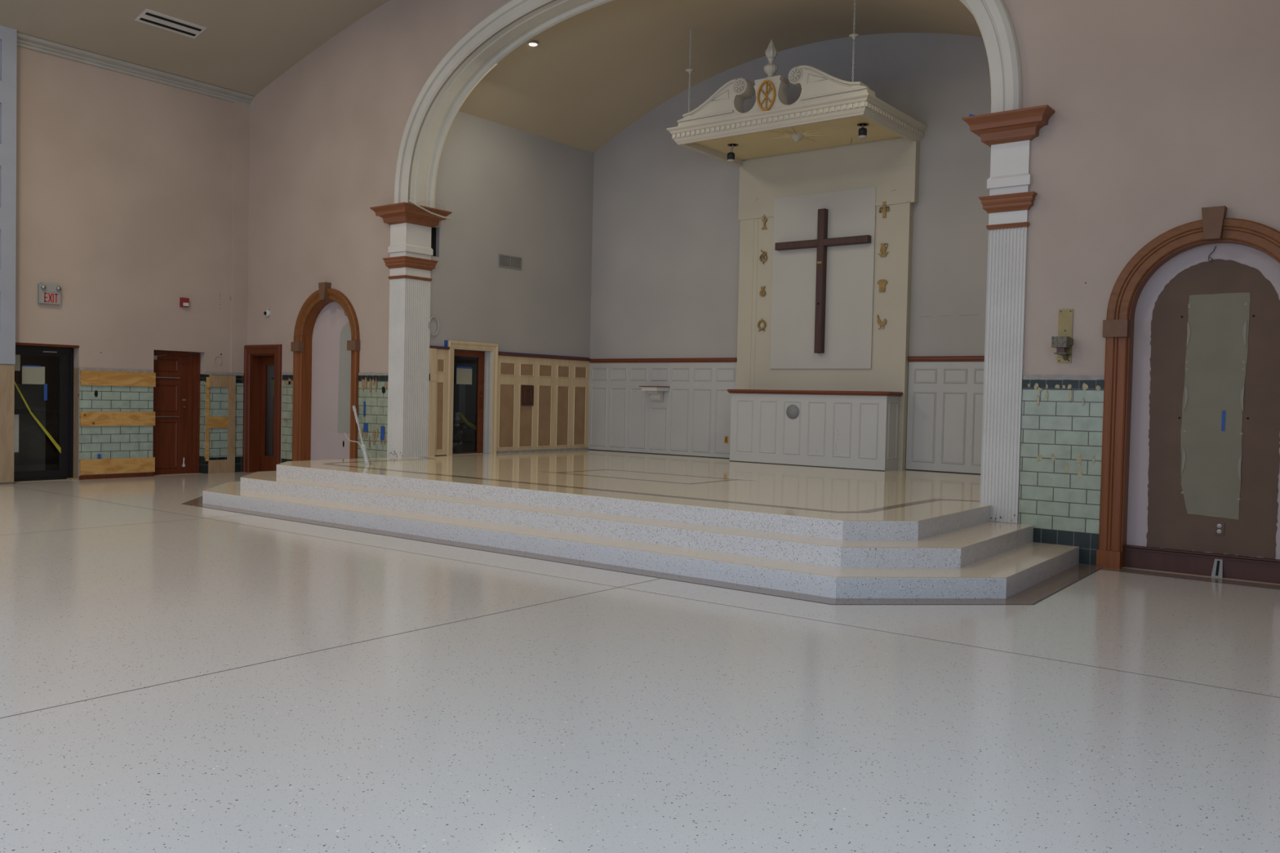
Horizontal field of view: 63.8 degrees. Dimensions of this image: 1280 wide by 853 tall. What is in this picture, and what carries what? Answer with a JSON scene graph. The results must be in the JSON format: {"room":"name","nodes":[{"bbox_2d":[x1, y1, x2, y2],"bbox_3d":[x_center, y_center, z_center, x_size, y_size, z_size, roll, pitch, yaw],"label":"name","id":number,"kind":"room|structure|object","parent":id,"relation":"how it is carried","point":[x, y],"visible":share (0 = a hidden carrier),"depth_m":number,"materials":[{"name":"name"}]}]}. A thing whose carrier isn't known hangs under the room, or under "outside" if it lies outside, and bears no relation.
{"room":"church interior","nodes":[
{"label":"church interior","id":0,"kind":"room"},
{"bbox_2d":[0,364,13,484],"bbox_3d":[-10.269,-0.026,14.360,0.180,1.790,2.690,2,2,38],"label":"wall","id":1,"kind":"structure","parent":0,"point":[11,364],"depth_m":15.32,"materials":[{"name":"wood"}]},
{"bbox_2d":[0,364,14,482],"bbox_3d":[-10.182,-0.035,14.296,0.035,1.755,2.695,2,2,38],"label":"plywood sheet","id":2,"kind":"object","parent":1,"relation":"attached to","point":[6,371],"visible":1,"depth_m":15.28,"materials":[{"name":"beige wood"}]},
{"bbox_2d":[0,25,17,364],"bbox_3d":[-10.170,-3.498,14.252,0.230,5.160,2.700,2,2,38],"label":"wall pier","id":3,"kind":"object","parent":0,"point":[8,36],"visible":0.9,"depth_m":15.16,"materials":[{"name":"paint"}]},
{"bbox_2d":[14,354,58,470],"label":"door","id":4,"kind":"structure","parent":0,"point":[51,363],"depth_m":17.75,"materials":[{"name":"black glass"}]},
{"bbox_2d":[13,383,45,471],"bbox_3d":[-9.843,0.070,16.458,0.100,1.500,0.570,2,2,38],"label":"glass pane","id":5,"kind":"object","parent":4,"relation":"on","point":[31,455],"visible":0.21,"depth_m":16.48,"materials":[{"name":"black glass"}]},
{"bbox_2d":[12,45,233,483],"bbox_3d":[-11.605,-2.619,12.843,0.260,7.000,14.500,2,2,38],"label":"wall","id":6,"kind":"structure","parent":0,"point":[124,182],"depth_m":16.69,"materials":[{"name":"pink paint"}]},
{"bbox_2d":[13,342,79,481],"bbox_3d":[-9.335,-0.215,15.929,0.270,2.120,1.117,2,2,38],"label":"door","id":7,"kind":"structure","parent":6,"relation":"in","point":[68,355],"depth_m":16.30,"materials":[{"name":"black metal"}]},
{"bbox_2d":[13,414,18,452],"bbox_3d":[-9.586,0.106,15.730,0.002,0.580,0.150,2,2,38],"label":"paper notice","id":8,"kind":"object","parent":7,"relation":"attached to","point":[15,416],"visible":0.36,"depth_m":15.76,"materials":[{"name":"white paper"}]},
{"bbox_2d":[13,354,20,370],"bbox_3d":[-9.558,-0.976,15.705,0.002,0.245,0.165,2,2,38],"label":"paper notice","id":9,"kind":"object","parent":7,"relation":"attached to","point":[17,366],"visible":0.36,"depth_m":15.74,"materials":[{"name":"beige paper"}]},
{"bbox_2d":[22,364,44,384],"bbox_3d":[-9.394,-0.801,15.925,0.004,0.290,0.330,2,2,38],"label":"paper notice","id":10,"kind":"object","parent":7,"relation":"attached to","point":[31,375],"visible":1,"depth_m":15.92,"materials":[{"name":"white paper"}]},
{"bbox_2d":[14,382,61,453],"bbox_3d":[-9.350,-0.160,15.939,0.002,1.190,0.715,2,2,37],"label":"caution tape","id":11,"kind":"object","parent":7,"relation":"attached to","point":[46,433],"visible":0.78,"depth_m":15.99,"materials":[{"name":"yellow plastic"}]},
{"bbox_2d":[44,383,47,400],"bbox_3d":[-9.292,-0.538,16.070,0.002,0.260,0.050,2,2,38],"label":"tape","id":12,"kind":"object","parent":7,"relation":"attached to","point":[45,384],"visible":1,"depth_m":16.07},
{"bbox_2d":[37,282,61,305],"bbox_3d":[-9.085,-2.048,15.834,0.115,0.320,0.315,2,2,38],"label":"exit sign","id":13,"kind":"object","parent":6,"relation":"attached to","point":[47,293],"visible":1,"depth_m":15.82,"materials":[{"name":"plastic"}]},
{"bbox_2d":[79,367,153,462],"bbox_3d":[-8.516,-0.185,16.752,0.021,1.510,1.180,2,2,38],"label":"tile wainscot","id":14,"kind":"structure","parent":6,"relation":"attached to","point":[110,442],"depth_m":16.72,"materials":[{"name":"tile"}]},
{"bbox_2d":[80,411,155,426],"bbox_3d":[-8.494,-0.127,16.754,0.020,0.235,1.200,2,2,38],"label":"plywood board","id":15,"kind":"object","parent":14,"relation":"attached to","point":[86,418],"visible":1,"depth_m":16.72,"materials":[{"name":"brown wood"}]},
{"bbox_2d":[80,457,155,475],"bbox_3d":[-8.511,0.643,16.775,0.020,0.245,1.200,2,2,38],"label":"plywood board","id":16,"kind":"object","parent":14,"relation":"attached to","point":[120,465],"visible":1,"depth_m":16.75,"materials":[{"name":"brown wood"}]},
{"bbox_2d":[80,370,155,386],"bbox_3d":[-8.480,-0.776,16.735,0.020,0.235,1.200,2,2,38],"label":"plywood board","id":17,"kind":"object","parent":14,"relation":"attached to","point":[87,377],"visible":1,"depth_m":16.71,"materials":[{"name":"brown wood"}]},
{"bbox_2d":[79,472,153,479],"bbox_3d":[-8.532,0.810,16.781,0.030,0.060,1.190,2,2,38],"label":"baseboard","id":18,"kind":"structure","parent":6,"relation":"attached to","point":[144,474],"depth_m":16.75,"materials":[{"name":"brown wood"}]},
{"bbox_2d":[17,32,254,106],"bbox_3d":[-11.358,-5.790,12.616,0.190,0.240,14.500,2,2,38],"label":"trim","id":19,"kind":"structure","parent":6,"relation":"attached to","point":[24,41],"depth_m":16.62,"materials":[{"name":"paint"}]},
{"bbox_2d":[152,350,204,475],"bbox_3d":[-7.976,-0.234,17.666,0.239,2.120,0.910,2,2,38],"label":"door","id":20,"kind":"structure","parent":6,"relation":"in","point":[176,392],"depth_m":17.76,"materials":[{"name":"wood"}]},
{"bbox_2d":[179,297,189,307],"bbox_3d":[-7.776,-2.120,17.560,0.075,0.155,0.140,2,2,38],"label":"fire alarm","id":21,"kind":"object","parent":6,"relation":"attached to","point":[184,302],"visible":1,"depth_m":17.54,"materials":[{"name":"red plastic"}]},
{"bbox_2d":[199,373,204,473],"bbox_3d":[-7.702,-0.048,18.030,0.240,1.740,0.007,2,2,38],"label":"tiled reveal","id":22,"kind":"object","parent":6,"relation":"attached to","point":[202,433],"visible":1,"depth_m":18.00,"materials":[{"name":"green tile"}]},
{"bbox_2d":[204,372,243,473],"bbox_3d":[-7.360,-0.067,18.257,0.021,1.780,0.775,2,2,38],"label":"tile wainscot","id":23,"kind":"structure","parent":6,"relation":"attached to","point":[218,437],"depth_m":18.21,"materials":[{"name":"tile"}]},
{"bbox_2d":[205,377,209,461],"bbox_3d":[-7.558,-0.128,17.967,0.020,1.470,0.055,2,2,38],"label":"plywood board","id":24,"kind":"object","parent":23,"relation":"attached to","point":[207,384],"visible":1,"depth_m":17.96,"materials":[{"name":"brown wood"}]},
{"bbox_2d":[208,459,227,473],"bbox_3d":[-7.451,0.707,18.153,0.020,0.235,0.355,2,2,38],"label":"plywood board","id":25,"kind":"object","parent":23,"relation":"attached to","point":[217,466],"visible":1,"depth_m":18.14,"materials":[{"name":"brown wood"}]},
{"bbox_2d":[208,374,228,386],"bbox_3d":[-7.418,-0.799,18.111,0.020,0.210,0.355,2,2,38],"label":"plywood board","id":26,"kind":"object","parent":23,"relation":"attached to","point":[215,380],"visible":1,"depth_m":18.10,"materials":[{"name":"brown wood"}]},
{"bbox_2d":[208,416,228,427],"bbox_3d":[-7.434,-0.075,18.131,0.020,0.200,0.355,2,2,38],"label":"plywood board","id":27,"kind":"object","parent":23,"relation":"attached to","point":[214,421],"visible":1,"depth_m":18.12,"materials":[{"name":"brown wood"}]},
{"bbox_2d":[226,375,235,472],"bbox_3d":[-7.283,-0.042,18.328,0.020,1.730,0.140,2,2,38],"label":"plywood board","id":28,"kind":"object","parent":23,"relation":"attached to","point":[232,379],"visible":1,"depth_m":18.32,"materials":[{"name":"brown wood"}]},
{"bbox_2d":[230,102,249,373],"bbox_3d":[-7.137,-3.367,18.355,0.030,4.820,0.300,2,2,38],"label":"wall","id":29,"kind":"structure","parent":6,"relation":"attached to","point":[241,140],"depth_m":18.34,"materials":[{"name":"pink paint"}]},
{"bbox_2d":[0,0,389,96],"bbox_3d":[-4.335,-6.096,7.279,18.400,1.461,15.240,2,2,38],"label":"ceiling","id":30,"kind":"structure","parent":0,"point":[244,46],"depth_m":16.09,"materials":[{"name":"paint"}]},
{"bbox_2d":[134,8,206,38],"bbox_3d":[-7.191,-6.173,15.768,0.350,0.103,0.950,2,2,38],"label":"ceiling vent","id":31,"kind":"object","parent":30,"relation":"in","point":[148,16],"visible":1,"depth_m":15.74,"materials":[{"name":"white metal"}]},
{"bbox_2d":[272,365,274,456],"bbox_3d":[-6.068,-0.343,18.953,1.400,2.350,1.000,2,2,38],"label":"wall","id":32,"kind":"structure","parent":0,"point":[273,366],"depth_m":19.07,"materials":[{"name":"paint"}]},
{"bbox_2d":[452,355,477,453],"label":"door","id":33,"kind":"structure","parent":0,"point":[469,362],"depth_m":18.69,"materials":[{"name":"paint"}]},
{"bbox_2d":[458,384,465,422],"bbox_3d":[-3.141,-0.279,18.147,0.050,1.405,0.100,2,2,38],"label":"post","id":34,"kind":"object","parent":33,"relation":"on","point":[462,387],"visible":0.29,"depth_m":18.12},
{"bbox_2d":[452,420,475,452],"bbox_3d":[-3.043,0.158,17.698,0.492,0.536,0.844,2,2,38],"label":"trash bag","id":35,"kind":"object","parent":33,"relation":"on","point":[464,435],"visible":0.58,"depth_m":17.47,"materials":[{"name":"black plastic"}]},
{"bbox_2d":[454,412,460,426],"bbox_3d":[-3.110,-0.123,17.515,0.093,0.230,0.095,2,2,38],"label":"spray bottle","id":36,"kind":"object","parent":35,"relation":"on","point":[457,420],"visible":0.99,"depth_m":17.49,"materials":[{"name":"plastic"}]},
{"bbox_2d":[459,413,475,430],"bbox_3d":[-2.918,-0.087,17.440,0.001,0.300,0.390,2,2,38],"label":"caution tape","id":37,"kind":"object","parent":33,"relation":"attached to","point":[461,415],"visible":0.88,"depth_m":17.43,"materials":[{"name":"yellow plastic"}]},
{"bbox_2d":[429,111,594,455],"bbox_3d":[-2.214,-2.103,17.812,0.200,6.100,3.956,2,2,38],"label":"wall","id":38,"kind":"structure","parent":0,"point":[507,190],"depth_m":17.62,"materials":[{"name":"grey paint"}]},
{"bbox_2d":[427,347,436,456],"bbox_3d":[-3.296,-0.383,16.294,0.060,1.710,0.130,2,2,38],"label":"pilaster","id":39,"kind":"object","parent":38,"relation":"attached to","point":[433,352],"visible":1,"depth_m":16.27,"materials":[{"name":"beige wood"}]},
{"bbox_2d":[431,226,435,256],"bbox_3d":[-3.282,-2.930,16.300,0.109,0.510,0.230,2,2,38],"label":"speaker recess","id":40,"kind":"object","parent":38,"relation":"attached to","point":[433,229],"visible":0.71,"depth_m":16.36,"materials":[{"name":"black"}]},
{"bbox_2d":[428,315,439,336],"bbox_3d":[-3.265,-1.593,16.283,0.021,0.323,0.223,2,2,38],"label":"coil","id":41,"kind":"object","parent":38,"relation":"attached to","point":[432,316],"visible":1,"depth_m":16.30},
{"bbox_2d":[429,346,449,349],"bbox_3d":[-3.198,-1.254,16.375,0.055,0.030,0.393,2,2,38],"label":"chair rail","id":42,"kind":"object","parent":38,"relation":"attached to","point":[432,347],"visible":1,"depth_m":16.36,"materials":[{"name":"brown wood"}]},
{"bbox_2d":[430,340,449,347],"bbox_3d":[-3.187,-1.327,16.383,0.056,0.114,0.370,2,2,38],"label":"tape","id":43,"kind":"object","parent":42,"relation":"attached to","point":[446,342],"visible":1,"depth_m":16.50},
{"bbox_2d":[435,348,448,456],"bbox_3d":[-3.226,-0.382,16.406,0.034,1.705,0.393,2,2,38],"label":"wainscot","id":44,"kind":"structure","parent":38,"relation":"attached to","point":[441,423],"depth_m":16.46,"materials":[{"name":"beige wood"}]},
{"bbox_2d":[446,340,497,455],"bbox_3d":[-2.839,-0.467,17.053,0.250,1.855,1.100,2,2,38],"label":"door","id":45,"kind":"structure","parent":38,"relation":"in","point":[486,354],"depth_m":17.34,"materials":[{"name":"white paint"}]},
{"bbox_2d":[456,366,471,384],"bbox_3d":[-2.916,-0.847,17.067,0.004,0.290,0.345,2,2,38],"label":"paper notice","id":46,"kind":"object","parent":45,"relation":"attached to","point":[464,374],"visible":1,"depth_m":17.06,"materials":[{"name":"white paper"}]},
{"bbox_2d":[497,253,522,270],"bbox_3d":[-2.218,-2.818,17.593,0.012,0.210,0.555,2,2,38],"label":"air vent","id":47,"kind":"object","parent":38,"relation":"in","point":[504,260],"visible":1,"depth_m":17.58,"materials":[{"name":"grey metal"}]},
{"bbox_2d":[496,447,588,453],"bbox_3d":[-1.712,0.427,18.417,0.030,0.040,2.391,2,2,38],"label":"baseboard","id":48,"kind":"structure","parent":38,"relation":"attached to","point":[584,448],"depth_m":18.34,"materials":[{"name":"paint"}]},
{"bbox_2d":[496,355,590,451],"bbox_3d":[-1.693,-0.385,18.393,0.034,1.665,2.391,2,2,38],"label":"wainscot","id":49,"kind":"structure","parent":38,"relation":"attached to","point":[558,416],"depth_m":18.34,"materials":[{"name":"beige wood"}]},
{"bbox_2d":[521,385,533,405],"bbox_3d":[-1.961,-0.542,17.988,0.037,0.350,0.285,2,2,38],"label":"hatch","id":50,"kind":"object","parent":49,"relation":"attached to","point":[527,391],"visible":1,"depth_m":17.98,"materials":[{"name":"brown wood"}]},
{"bbox_2d":[497,351,590,360],"bbox_3d":[-1.673,-1.242,18.361,0.045,0.048,2.381,2,2,38],"label":"chair rail","id":51,"kind":"object","parent":38,"relation":"attached to","point":[499,353],"visible":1,"depth_m":18.25,"materials":[{"name":"brown wood"}]},
{"bbox_2d":[0,471,1279,852],"bbox_3d":[-4.621,1.176,7.809,18.400,0.002,15.000,2,2,38],"label":"floor","id":52,"kind":"structure","parent":0,"point":[180,673],"depth_m":5.10,"materials":[{"name":"stone"}]},
{"bbox_2d":[202,449,1079,598],"bbox_3d":[0.247,0.872,13.610,11.016,0.496,7.653,2,2,38],"label":"stepped platform","id":53,"kind":"object","parent":52,"relation":"on","point":[822,531],"visible":0.97,"depth_m":10.17,"materials":[{"name":"stone"}]},
{"bbox_2d":[344,405,372,465],"bbox_3d":[-4.237,0.098,15.227,0.304,0.792,2.680,1,2,-21],"label":"pole","id":54,"kind":"object","parent":53,"relation":"on","point":[363,448],"visible":1,"depth_m":14.72,"materials":[{"name":"white plastic"}]},
{"bbox_2d":[369,202,452,457],"bbox_3d":[-3.619,-1.387,16.128,0.827,4.038,0.950,2,2,38],"label":"column","id":55,"kind":"structure","parent":53,"relation":"on","point":[410,263],"depth_m":15.96,"materials":[{"name":"paint"}]},
{"bbox_2d":[408,199,451,218],"bbox_3d":[-3.284,-3.373,15.856,0.184,0.248,0.868,2,2,38],"label":"loose cable","id":56,"kind":"object","parent":55,"relation":"on","point":[409,200],"visible":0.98,"depth_m":15.81,"materials":[{"name":"white plastic"}]},
{"bbox_2d":[727,389,902,471],"bbox_3d":[2.667,0.023,16.075,2.798,1.170,0.512,2,2,38],"label":"altar","id":57,"kind":"object","parent":53,"relation":"on","point":[840,429],"visible":1,"depth_m":15.77,"materials":[{"name":"paint"}]},
{"bbox_2d":[736,137,919,470],"bbox_3d":[2.866,-1.947,16.293,3.075,5.105,0.156,2,2,38],"label":"reredos","id":58,"kind":"object","parent":53,"relation":"on","point":[853,182],"visible":0.81,"depth_m":16.09,"materials":[{"name":"beige paint"}]},
{"bbox_2d":[759,286,765,296],"bbox_3d":[2.014,-2.217,16.868,0.115,0.165,0.018,2,2,38],"label":"bag","id":59,"kind":"object","parent":58,"relation":"attached to","point":[762,292],"visible":1,"depth_m":16.86,"materials":[{"name":"metal"}]},
{"bbox_2d":[759,249,767,264],"bbox_3d":[2.023,-2.783,16.853,0.140,0.236,0.020,2,2,38],"label":"knot emblem","id":60,"kind":"object","parent":58,"relation":"attached to","point":[763,254],"visible":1,"depth_m":16.85,"materials":[{"name":"metal"}]},
{"bbox_2d":[761,213,767,229],"bbox_3d":[2.038,-3.354,16.835,0.105,0.240,0.021,2,2,38],"label":"chalice emblem","id":61,"kind":"object","parent":58,"relation":"attached to","point":[764,220],"visible":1,"depth_m":16.83,"materials":[{"name":"metal"}]},
{"bbox_2d":[774,208,871,353],"bbox_3d":[2.835,-2.281,16.143,1.625,2.250,0.117,2,2,38],"label":"wall cross","id":62,"kind":"object","parent":58,"relation":"attached to","point":[822,242],"visible":1,"depth_m":16.09,"materials":[{"name":"brown wood"}]},
{"bbox_2d":[876,314,886,328],"bbox_3d":[3.665,-1.589,15.600,0.160,0.225,0.018,2,2,38],"label":"rooster emblem","id":63,"kind":"object","parent":58,"relation":"attached to","point":[880,322],"visible":1,"depth_m":15.59,"materials":[{"name":"metal"}]},
{"bbox_2d":[876,279,887,292],"bbox_3d":[3.671,-2.135,15.590,0.165,0.185,0.018,2,2,38],"label":"tunic emblem","id":64,"kind":"object","parent":58,"relation":"attached to","point":[882,282],"visible":1,"depth_m":15.58,"materials":[{"name":"metal"}]},
{"bbox_2d":[878,243,888,257],"bbox_3d":[3.684,-2.673,15.573,0.170,0.202,0.019,2,2,38],"label":"pitcher emblem","id":65,"kind":"object","parent":58,"relation":"attached to","point":[883,249],"visible":1,"depth_m":15.57,"materials":[{"name":"metal"}]},
{"bbox_2d":[879,201,889,217],"bbox_3d":[3.696,-3.282,15.557,0.173,0.240,0.020,2,2,38],"label":"cross","id":66,"kind":"object","parent":58,"relation":"attached to","point":[884,207],"depth_m":15.55,"materials":[{"name":"metal"}]},
{"bbox_2d":[961,104,1054,523],"bbox_3d":[3.778,-1.066,10.422,0.827,4.038,0.950,2,2,38],"label":"column","id":67,"kind":"structure","parent":53,"relation":"on","point":[1009,134],"depth_m":10.21,"materials":[{"name":"paint"}]},
{"bbox_2d":[458,0,982,152],"bbox_3d":[1.564,-5.476,14.959,9.430,1.274,4.196,2,2,38],"label":"ceiling","id":68,"kind":"structure","parent":0,"point":[589,76],"depth_m":16.11,"materials":[{"name":"paint"}]},
{"bbox_2d":[527,41,538,46],"bbox_3d":[-1.606,-5.735,15.423,0.180,0.022,0.180,2,2,38],"label":"recessed light","id":69,"kind":"object","parent":68,"relation":"in","point":[531,43],"visible":1,"depth_m":15.39,"materials":[{"name":"white plastic"}]},
{"bbox_2d":[684,27,694,112],"bbox_3d":[0.759,-5.313,15.711,0.140,1.530,0.140,2,2,38],"label":"chain","id":70,"kind":"object","parent":68,"relation":"hanging from","point":[690,70],"visible":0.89,"depth_m":15.70,"materials":[{"name":"grey metal"}]},
{"bbox_2d":[848,0,858,81],"bbox_3d":[2.919,-5.187,14.045,0.140,1.466,0.140,2,2,38],"label":"chain","id":71,"kind":"object","parent":68,"relation":"hanging from","point":[853,35],"visible":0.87,"depth_m":14.04,"materials":[{"name":"grey metal"}]},
{"bbox_2d":[666,39,928,166],"bbox_3d":[2.348,-4.842,15.479,3.330,1.467,2.026,2,2,38],"label":"canopy","id":72,"kind":"object","parent":71,"relation":"hanging from","point":[862,131],"depth_m":14.92,"materials":[{"name":"wood"}]},
{"bbox_2d":[247,0,1279,585],"bbox_3d":[0.116,-2.885,13.228,17.800,8.020,0.440,2,2,38],"label":"wall","id":73,"kind":"structure","parent":0,"point":[1166,111],"depth_m":9.94,"materials":[{"name":"pink paint"}]},
{"bbox_2d":[242,344,282,472],"bbox_3d":[-6.625,-0.304,18.297,1.110,2.285,0.300,2,2,38],"label":"door","id":74,"kind":"structure","parent":73,"relation":"in","point":[257,357],"depth_m":18.47,"materials":[{"name":"brown wood"}]},
{"bbox_2d":[270,377,274,395],"bbox_3d":[-6.501,-0.707,18.370,0.340,0.330,0.004,2,2,38],"label":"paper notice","id":75,"kind":"object","parent":74,"relation":"attached to","point":[272,388],"visible":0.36,"depth_m":18.44,"materials":[{"name":"grey paper"}]},
{"bbox_2d":[263,307,270,316],"bbox_3d":[-6.557,-2.011,18.062,0.117,0.157,0.079,2,2,38],"label":"security camera","id":76,"kind":"object","parent":73,"relation":"attached to","point":[267,313],"visible":1,"depth_m":18.05,"materials":[{"name":"white plastic"}]},
{"bbox_2d":[280,372,293,462],"bbox_3d":[-6.069,-0.036,17.741,0.383,1.803,0.024,2,2,38],"label":"tile wainscot","id":77,"kind":"structure","parent":73,"relation":"attached to","point":[287,377],"depth_m":17.75,"materials":[{"name":"tile"}]},
{"bbox_2d":[290,282,359,461],"bbox_3d":[-5.181,-0.738,17.114,1.760,3.280,0.320,2,2,38],"label":"arched niche","id":78,"kind":"object","parent":73,"relation":"attached to","point":[325,348],"visible":0.85,"depth_m":17.34,"materials":[{"name":"white paint"}]},
{"bbox_2d":[357,372,388,458],"bbox_3d":[-4.244,0.043,16.333,0.756,1.804,0.024,2,2,38],"label":"tile wainscot","id":79,"kind":"structure","parent":73,"relation":"attached to","point":[371,384],"depth_m":16.32,"materials":[{"name":"tile"}]},
{"bbox_2d":[363,401,364,416],"bbox_3d":[-4.409,-0.281,16.438,0.040,0.240,0.004,2,2,38],"label":"tape","id":80,"kind":"object","parent":79,"relation":"attached to","point":[363,402],"visible":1,"depth_m":16.44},
{"bbox_2d":[363,423,367,431],"bbox_3d":[-4.383,0.020,16.422,0.100,0.140,0.004,2,2,38],"label":"tape","id":81,"kind":"object","parent":79,"relation":"attached to","point":[365,425],"visible":1,"depth_m":16.43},
{"bbox_2d":[380,426,384,439],"bbox_3d":[-4.049,0.104,16.165,0.090,0.220,0.004,2,2,38],"label":"tape","id":82,"kind":"object","parent":79,"relation":"attached to","point":[382,428],"visible":1,"depth_m":16.16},
{"bbox_2d":[382,386,385,393],"bbox_3d":[-4.028,-0.575,16.146,0.083,0.110,0.006,2,2,38],"label":"tile hole","id":83,"kind":"structure","parent":79,"relation":"attached to","point":[383,387],"depth_m":16.15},
{"bbox_2d":[393,0,1022,208],"bbox_3d":[0.147,-4.668,13.168,9.560,2.850,0.585,2,2,38],"label":"archway","id":84,"kind":"object","parent":73,"relation":"attached to","point":[430,118],"visible":0.98,"depth_m":14.88,"materials":[{"name":"paint"}]},
{"bbox_2d":[1017,374,1104,565],"bbox_3d":[4.055,0.404,9.930,0.756,1.804,0.022,2,2,38],"label":"tile wainscot","id":85,"kind":"structure","parent":73,"relation":"attached to","point":[1062,421],"depth_m":9.91,"materials":[{"name":"tile"}]},
{"bbox_2d":[1051,309,1073,363],"bbox_3d":[4.037,-0.869,9.813,0.145,0.515,0.210,2,2,38],"label":"wall sconce","id":86,"kind":"object","parent":73,"relation":"attached to","point":[1064,342],"visible":1,"depth_m":9.86,"materials":[{"name":"gold metal"}]},
{"bbox_2d":[1056,346,1066,352],"bbox_3d":[4.012,-0.727,9.784,0.070,0.050,0.070,2,2,38],"label":"socket","id":87,"kind":"object","parent":86,"relation":"attached to","point":[1059,349],"depth_m":9.76,"materials":[{"name":"plastic"}]},
{"bbox_2d":[1096,205,1279,583],"bbox_3d":[5.089,-0.291,9.190,1.760,3.280,0.320,2,2,38],"label":"arched niche","id":88,"kind":"object","parent":73,"relation":"attached to","point":[1193,340],"visible":1,"depth_m":9.35,"materials":[{"name":"brown wood"}]},
{"bbox_2d":[1210,558,1222,578],"bbox_3d":[5.163,1.269,9.194,0.090,0.165,0.052,2,2,38],"label":"conduit","id":89,"kind":"object","parent":88,"relation":"attached to","point":[1217,571],"visible":1,"depth_m":9.19,"materials":[{"name":"white plastic"}]},
{"bbox_2d":[1215,522,1224,535],"bbox_3d":[5.220,0.923,9.256,0.070,0.115,0.012,2,2,38],"label":"wall outlet","id":90,"kind":"object","parent":88,"relation":"attached to","point":[1220,526],"visible":1,"depth_m":9.25,"materials":[{"name":"white plastic"}]},
{"bbox_2d":[1221,410,1225,431],"bbox_3d":[5.237,-0.052,9.229,0.026,0.183,0.004,2,2,38],"label":"tape","id":91,"kind":"object","parent":88,"relation":"attached to","point":[1223,422],"visible":1,"depth_m":9.23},
{"bbox_2d":[590,32,991,445],"bbox_3d":[2.720,-2.533,16.624,9.030,7.240,0.200,2,2,38],"label":"wall","id":92,"kind":"structure","parent":0,"point":[666,225],"depth_m":17.39,"materials":[{"name":"grey paint"}]},
{"bbox_2d":[587,362,737,458],"bbox_3d":[0.357,-0.323,18.325,3.325,1.635,0.034,2,2,38],"label":"wainscot","id":93,"kind":"structure","parent":92,"relation":"attached to","point":[692,418],"depth_m":18.27,"materials":[{"name":"paint"}]},
{"bbox_2d":[639,386,669,401],"bbox_3d":[0.247,-0.578,18.229,0.500,0.275,0.256,2,2,38],"label":"shelf","id":94,"kind":"object","parent":93,"relation":"attached to","point":[656,392],"visible":1,"depth_m":18.20,"materials":[{"name":"white paint"}]},
{"bbox_2d":[724,435,728,443],"bbox_3d":[1.466,0.223,17.463,0.070,0.120,0.011,2,2,38],"label":"wall outlet","id":95,"kind":"object","parent":93,"relation":"attached to","point":[726,439],"visible":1,"depth_m":17.46,"materials":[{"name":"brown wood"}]},
{"bbox_2d":[590,357,737,362],"bbox_3d":[0.352,-1.178,18.303,3.225,0.075,0.060,2,2,38],"label":"chair rail","id":96,"kind":"object","parent":92,"relation":"attached to","point":[710,359],"visible":1,"depth_m":18.18,"materials":[{"name":"brown wood"}]},
{"bbox_2d":[756,318,766,331],"bbox_3d":[1.999,-1.673,16.884,0.174,0.224,0.021,2,2,38],"label":"wreath","id":97,"kind":"object","parent":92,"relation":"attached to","point":[762,320],"depth_m":16.88,"materials":[{"name":"metal"}]},
{"bbox_2d":[906,361,984,474],"bbox_3d":[5.097,-0.112,14.668,2.695,1.625,0.034,2,2,38],"label":"wainscot","id":98,"kind":"structure","parent":92,"relation":"attached to","point":[944,420],"depth_m":15.12,"materials":[{"name":"paint"}]},
{"bbox_2d":[907,355,984,361],"bbox_3d":[5.104,-0.971,14.637,2.705,0.075,0.060,2,2,38],"label":"chair rail","id":99,"kind":"object","parent":92,"relation":"attached to","point":[926,358],"visible":0.35,"depth_m":15.10,"materials":[{"name":"wood"}]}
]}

